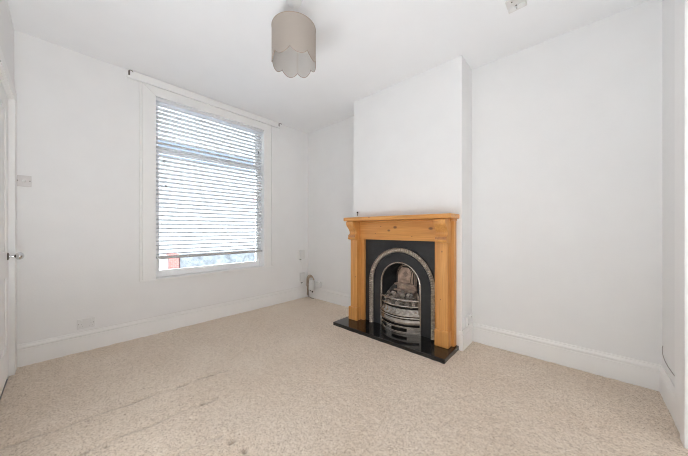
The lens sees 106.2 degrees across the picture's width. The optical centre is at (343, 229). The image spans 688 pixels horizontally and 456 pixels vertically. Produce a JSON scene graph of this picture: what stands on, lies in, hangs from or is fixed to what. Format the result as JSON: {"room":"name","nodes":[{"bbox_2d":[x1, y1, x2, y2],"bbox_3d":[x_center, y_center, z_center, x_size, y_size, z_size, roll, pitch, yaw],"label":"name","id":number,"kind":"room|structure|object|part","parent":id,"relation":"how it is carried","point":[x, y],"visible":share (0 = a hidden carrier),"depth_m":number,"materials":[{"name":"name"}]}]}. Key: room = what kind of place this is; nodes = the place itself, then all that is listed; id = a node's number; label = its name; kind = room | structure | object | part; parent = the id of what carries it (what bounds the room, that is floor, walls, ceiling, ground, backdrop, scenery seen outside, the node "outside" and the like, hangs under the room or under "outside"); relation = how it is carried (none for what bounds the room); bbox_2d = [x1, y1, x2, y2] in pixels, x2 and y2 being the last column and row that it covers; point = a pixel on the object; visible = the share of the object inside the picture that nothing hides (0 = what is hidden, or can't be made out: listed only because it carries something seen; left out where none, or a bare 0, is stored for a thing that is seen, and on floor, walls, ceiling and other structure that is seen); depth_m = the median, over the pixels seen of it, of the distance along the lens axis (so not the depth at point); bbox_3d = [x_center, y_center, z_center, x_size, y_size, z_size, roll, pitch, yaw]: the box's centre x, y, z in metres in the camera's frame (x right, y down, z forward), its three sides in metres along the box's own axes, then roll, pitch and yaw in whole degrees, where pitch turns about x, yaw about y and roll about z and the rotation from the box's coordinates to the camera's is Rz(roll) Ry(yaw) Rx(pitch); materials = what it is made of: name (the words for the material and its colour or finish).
{"room":"living room","nodes":[
{"label":"living room","id":0,"kind":"room"},
{"bbox_2d":[0,0,13,378],"bbox_3d":[-1.262,-0.229,0.686,3.580,2.597,0.200,0,0,42],"label":"wall","id":1,"kind":"structure","parent":0,"point":[6,26],"depth_m":1.74,"materials":[{"name":"paint"}]},
{"bbox_2d":[0,46,23,395],"bbox_3d":[-2.163,0.018,1.606,0.970,2.076,0.184,0,0,42],"label":"door","id":2,"kind":"structure","parent":1,"relation":"in","point":[9,256],"depth_m":1.83,"materials":[{"name":"white paint"}]},
{"bbox_3d":[-2.179,0.018,1.589,0.970,2.076,0.136,0,0,42],"label":"casing","id":3,"kind":"part","parent":2,"relation":"part of","materials":[{"name":"white paint"}]},
{"bbox_3d":[-2.342,0.188,1.847,0.055,0.055,0.072,0,0,42],"label":"knob","id":4,"kind":"part","parent":2,"relation":"part of","materials":[{"name":"silver metal"}]},
{"bbox_2d":[14,30,307,344],"bbox_3d":[-1.631,-0.229,3.113,0.240,2.597,3.284,0,0,42],"label":"wall","id":5,"kind":"structure","parent":0,"point":[78,113],"depth_m":2.27,"materials":[{"name":"paint"}]},
{"bbox_2d":[17,175,31,186],"bbox_3d":[-2.477,-0.378,1.997,0.017,0.086,0.076,0,0,42],"label":"light switch","id":6,"kind":"object","parent":5,"relation":"attached to","point":[22,180],"visible":0.88,"depth_m":2.00,"materials":[{"name":"grey plastic"}]},
{"bbox_2d":[77,317,94,329],"bbox_3d":[-2.248,0.814,2.251,0.013,0.083,0.112,0,0,42],"label":"wall socket","id":7,"kind":"object","parent":5,"relation":"attached to","point":[87,322],"visible":1,"depth_m":2.25,"materials":[{"name":"white plastic"}]},
{"bbox_2d":[17,286,307,367],"bbox_3d":[-1.537,0.970,3.026,0.016,0.177,2.852,0,0,42],"label":"baseboard","id":8,"kind":"structure","parent":5,"relation":"attached to","point":[38,351],"depth_m":2.51,"materials":[{"name":"white paint"}]},
{"bbox_2d":[127,69,281,128],"bbox_3d":[-1.474,-1.486,3.063,0.059,0.074,1.693,0,0,42],"label":"batten","id":9,"kind":"object","parent":5,"relation":"attached to","point":[131,74],"visible":1,"depth_m":2.87,"materials":[{"name":"white paint"}]},
{"bbox_2d":[139,82,272,282],"bbox_3d":[-1.571,-0.465,3.134,0.219,1.966,1.485,0,0,42],"label":"window","id":10,"kind":"structure","parent":5,"relation":"in","point":[149,271],"depth_m":2.71,"materials":[{"name":"white paint"}]},
{"bbox_3d":[-1.994,-0.472,2.529,0.016,1.951,0.020,0,0,42],"label":"bead moulding","id":11,"kind":"part","parent":10,"relation":"part of","materials":[{"name":"white paint"}]},
{"bbox_3d":[-1.948,-0.474,2.580,0.014,1.947,0.110,0,0,42],"label":"architrave","id":12,"kind":"part","parent":10,"relation":"part of","materials":[{"name":"white paint"}]},
{"bbox_3d":[-1.501,-1.401,3.070,0.014,0.093,1.432,0,0,42],"label":"architrave","id":13,"kind":"part","parent":10,"relation":"part of","materials":[{"name":"white paint"}]},
{"bbox_3d":[-1.623,-1.117,3.181,0.040,0.583,1.193,0,0,42],"label":"sash","id":14,"kind":"part","parent":10,"relation":"part of","materials":[{"name":"white paint"}]},
{"bbox_3d":[-1.589,-0.195,3.151,0.040,1.381,1.193,0,0,42],"label":"sash","id":15,"kind":"part","parent":10,"relation":"part of","materials":[{"name":"white paint"}]},
{"bbox_3d":[-1.604,-0.460,3.164,0.110,1.920,1.217,0,0,42],"label":"box frame","id":16,"kind":"part","parent":10,"relation":"part of","materials":[{"name":"white paint"}]},
{"bbox_2d":[156,97,262,258],"bbox_3d":[-1.529,-0.523,3.093,0.069,1.662,1.201,0,0,42],"label":"blind","id":17,"kind":"object","parent":10,"relation":"attached to","point":[160,102],"visible":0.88,"depth_m":3.02,"materials":[{"name":"white plastic"}]},
{"bbox_3d":[-1.534,0.289,3.098,0.052,0.030,1.195,0,0,42],"label":"rail","id":18,"kind":"part","parent":17,"relation":"part of","materials":[{"name":"grey"}]},
{"bbox_3d":[-1.427,-0.515,3.215,0.056,1.618,0.002,0,0,42],"label":"ladder cord","id":19,"kind":"part","parent":17,"relation":"part of","materials":[{"name":"white fabric"}]},
{"bbox_3d":[-1.201,-0.515,3.462,0.056,1.618,0.002,0,0,42],"label":"ladder cord","id":20,"kind":"part","parent":17,"relation":"part of","materials":[{"name":"white fabric"}]},
{"bbox_3d":[-1.053,-0.474,3.560,0.014,1.947,0.110,0,0,42],"label":"architrave","id":21,"kind":"part","parent":10,"relation":"part of","materials":[{"name":"white paint"}]},
{"bbox_3d":[-1.006,-0.472,3.610,0.016,1.951,0.020,0,0,42],"label":"bead moulding","id":22,"kind":"part","parent":10,"relation":"part of","materials":[{"name":"white paint"}]},
{"bbox_2d":[299,250,304,259],"bbox_3d":[-0.651,0.389,3.988,0.026,0.148,0.104,0,0,42],"label":"box","id":23,"kind":"object","parent":5,"relation":"attached to","point":[301,252],"visible":1,"depth_m":3.97,"materials":[{"name":"white plastic"}]},
{"bbox_2d":[300,272,304,282],"bbox_3d":[-0.645,0.744,3.994,0.026,0.160,0.086,0,0,42],"label":"junction box","id":24,"kind":"object","parent":5,"relation":"attached to","point":[302,275],"visible":1,"depth_m":3.98,"materials":[{"name":"white plastic"}]},
{"bbox_2d":[7,0,648,132],"bbox_3d":[-0.236,-1.577,1.837,4.020,0.100,3.284,0,0,42],"label":"ceiling","id":25,"kind":"structure","parent":0,"point":[219,50],"depth_m":2.04,"materials":[{"name":"paint"}]},
{"bbox_2d":[271,0,315,77],"bbox_3d":[-0.333,-1.308,1.718,0.291,0.437,0.291,0,0,-14],"label":"pendant light","id":26,"kind":"object","parent":25,"relation":"hanging from","point":[293,32],"visible":1,"depth_m":1.63,"materials":[{"name":"beige fabric"}]},
{"bbox_3d":[-0.333,-1.212,1.718,0.288,0.241,0.288,0,0,42],"label":"lampshade","id":27,"kind":"part","parent":26,"relation":"part of","materials":[{"name":"beige fabric"}]},
{"bbox_2d":[505,0,526,13],"bbox_3d":[1.157,-1.517,1.734,0.108,0.020,0.122,0,0,42],"label":"ceiling sensor","id":28,"kind":"object","parent":25,"relation":"attached to","point":[512,5],"visible":1,"depth_m":1.73,"materials":[{"name":"white plastic"}]},
{"bbox_2d":[0,297,687,455],"bbox_3d":[-0.224,1.062,1.827,3.592,0.026,2.904,0,0,42],"label":"floor","id":29,"kind":"structure","parent":0,"point":[282,379],"depth_m":1.58,"materials":[{"name":"beige carpet"}]},
{"bbox_2d":[333,316,458,363],"bbox_3d":[0.445,1.041,2.566,1.235,0.042,0.328,0,0,42],"label":"hearth slab","id":30,"kind":"object","parent":29,"relation":"on","point":[423,346],"visible":0.72,"depth_m":2.40,"materials":[{"name":"black stone"}]},
{"bbox_2d":[366,239,434,339],"bbox_3d":[0.576,0.555,2.690,0.880,0.930,0.302,0,0,42],"label":"fireplace insert","id":31,"kind":"object","parent":30,"relation":"on","point":[391,265],"visible":0.98,"depth_m":2.62,"materials":[{"name":"black metal"}]},
{"bbox_3d":[0.404,0.766,2.783,0.016,0.168,0.022,0,0,42],"label":"grate post","id":32,"kind":"part","parent":31,"relation":"part of","materials":[{"name":"metal"}]},
{"bbox_3d":[0.535,0.861,2.602,0.456,0.016,0.115,0,0,42],"label":"grate moulding","id":33,"kind":"part","parent":31,"relation":"part of","materials":[{"name":"metal"}]},
{"bbox_3d":[0.540,0.814,2.606,0.452,0.063,0.118,0,0,42],"label":"fret panel","id":34,"kind":"part","parent":31,"relation":"part of","materials":[{"name":"metal"}]},
{"bbox_3d":[0.567,0.674,2.636,0.468,0.693,0.016,0,0,42],"label":"arch trim","id":35,"kind":"part","parent":31,"relation":"part of","materials":[{"name":"metal"}]},
{"bbox_3d":[0.652,0.483,2.753,0.143,0.163,0.013,0,0,42],"label":"panel","id":36,"kind":"part","parent":31,"relation":"part of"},
{"bbox_2d":[344,213,458,348],"bbox_3d":[0.504,0.442,2.597,1.203,1.157,0.202,0,0,42],"label":"fireplace surround","id":37,"kind":"object","parent":30,"relation":"on","point":[439,228],"visible":1,"depth_m":2.39,"materials":[{"name":"brown wood"}]},
{"bbox_2d":[344,213,458,220],"bbox_3d":[0.504,-0.117,2.597,1.203,0.040,0.202,0,0,42],"label":"mantel shelf","id":38,"kind":"object","parent":37,"relation":"attached to","point":[445,216],"depth_m":2.39,"materials":[{"name":"brown wood"}]},
{"bbox_3d":[0.541,-0.087,2.639,1.162,0.019,0.087,0,0,42],"label":"bed moulding","id":39,"kind":"part","parent":37,"relation":"part of","materials":[{"name":"brown wood"}]},
{"bbox_2d":[354,55,471,345],"bbox_3d":[0.667,-0.229,2.776,1.237,2.597,0.280,0,0,42],"label":"wall","id":40,"kind":"structure","parent":0,"point":[413,135],"depth_m":2.49,"materials":[{"name":"paint"}]},
{"bbox_2d":[465,314,471,326],"bbox_3d":[1.145,0.827,2.365,0.024,0.086,0.133,0,0,42],"label":"socket","id":41,"kind":"object","parent":40,"relation":"attached to","point":[468,319],"visible":1,"depth_m":2.32,"materials":[{"name":"white plastic"}]},
{"bbox_2d":[308,0,661,364],"bbox_3d":[0.893,-0.229,2.895,3.780,2.597,0.200,0,0,42],"label":"wall","id":42,"kind":"structure","parent":0,"point":[567,127],"depth_m":2.01,"materials":[{"name":"paint"}]},
{"bbox_2d":[315,281,321,287],"bbox_3d":[-0.391,0.830,3.913,0.127,0.084,0.030,0,0,42],"label":"socket","id":43,"kind":"object","parent":42,"relation":"attached to","point":[317,284],"visible":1,"depth_m":3.88,"materials":[{"name":"white plastic"}]},
{"bbox_2d":[309,280,314,292],"bbox_3d":[-0.492,0.859,3.938,0.090,0.187,0.043,0,0,42],"label":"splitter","id":44,"kind":"object","parent":43,"relation":"attached to","point":[311,282],"visible":1,"depth_m":3.92,"materials":[{"name":"white plastic"}]},
{"bbox_2d":[309,287,350,306],"bbox_3d":[-0.138,0.970,3.691,1.185,0.177,0.016,0,0,42],"label":"baseboard","id":45,"kind":"structure","parent":42,"relation":"attached to","point":[338,298],"depth_m":3.72,"materials":[{"name":"white paint"}]},
{"bbox_2d":[459,322,674,422],"bbox_3d":[1.509,0.970,1.938,1.179,0.177,0.382,0,0,42],"label":"baseboard","id":46,"kind":"structure","parent":42,"relation":"attached to","point":[649,375],"depth_m":1.94,"materials":[{"name":"white paint"}]},
{"bbox_2d":[662,0,674,384],"bbox_3d":[1.077,-0.229,0.502,0.120,2.597,3.084,0,0,42],"label":"wall","id":47,"kind":"structure","parent":0,"point":[668,6],"depth_m":1.56,"materials":[{"name":"paint"}]},
{"bbox_2d":[675,0,687,448],"bbox_3d":[0.976,-0.105,0.499,0.024,2.323,2.454,0,0,42],"label":"door frame","id":48,"kind":"structure","parent":47,"relation":"attached to","point":[681,6],"depth_m":1.28,"materials":[{"name":"white paint"}]},
{"label":"outside","id":49,"kind":"structure","parent":0,"visible":0},
{"bbox_3d":[-3.133,1.410,9.638,10.770,0.080,34.000,0,0,42],"label":"street","id":50,"kind":"object","parent":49,"visible":0},
{"bbox_2d":[159,253,178,269],"bbox_3d":[-6.265,1.100,8.450,0.390,0.540,1.420,0,0,42],"label":"wall","id":51,"kind":"structure","parent":50,"relation":"on","point":[172,263],"depth_m":8.64,"materials":[{"name":"red brick"}]},
{"bbox_3d":[-6.140,1.110,8.586,0.310,0.520,0.450,0,0,42],"label":"white panel","id":52,"kind":"part","parent":51,"relation":"part of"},
{"bbox_2d":[158,106,254,254],"bbox_3d":[-4.992,-4.290,15.401,2.250,11.320,32.400,0,0,42],"label":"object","id":53,"kind":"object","parent":50,"relation":"on","point":[162,175],"visible":0.11,"depth_m":12.30,"materials":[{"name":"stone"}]},
{"bbox_2d":[179,253,254,267],"bbox_3d":[-1.333,1.130,13.919,0.350,0.480,13.250,0,0,42],"label":"wall","id":54,"kind":"structure","parent":50,"relation":"on","point":[185,262],"depth_m":9.76,"materials":[{"name":"grey stone"}]}
]}

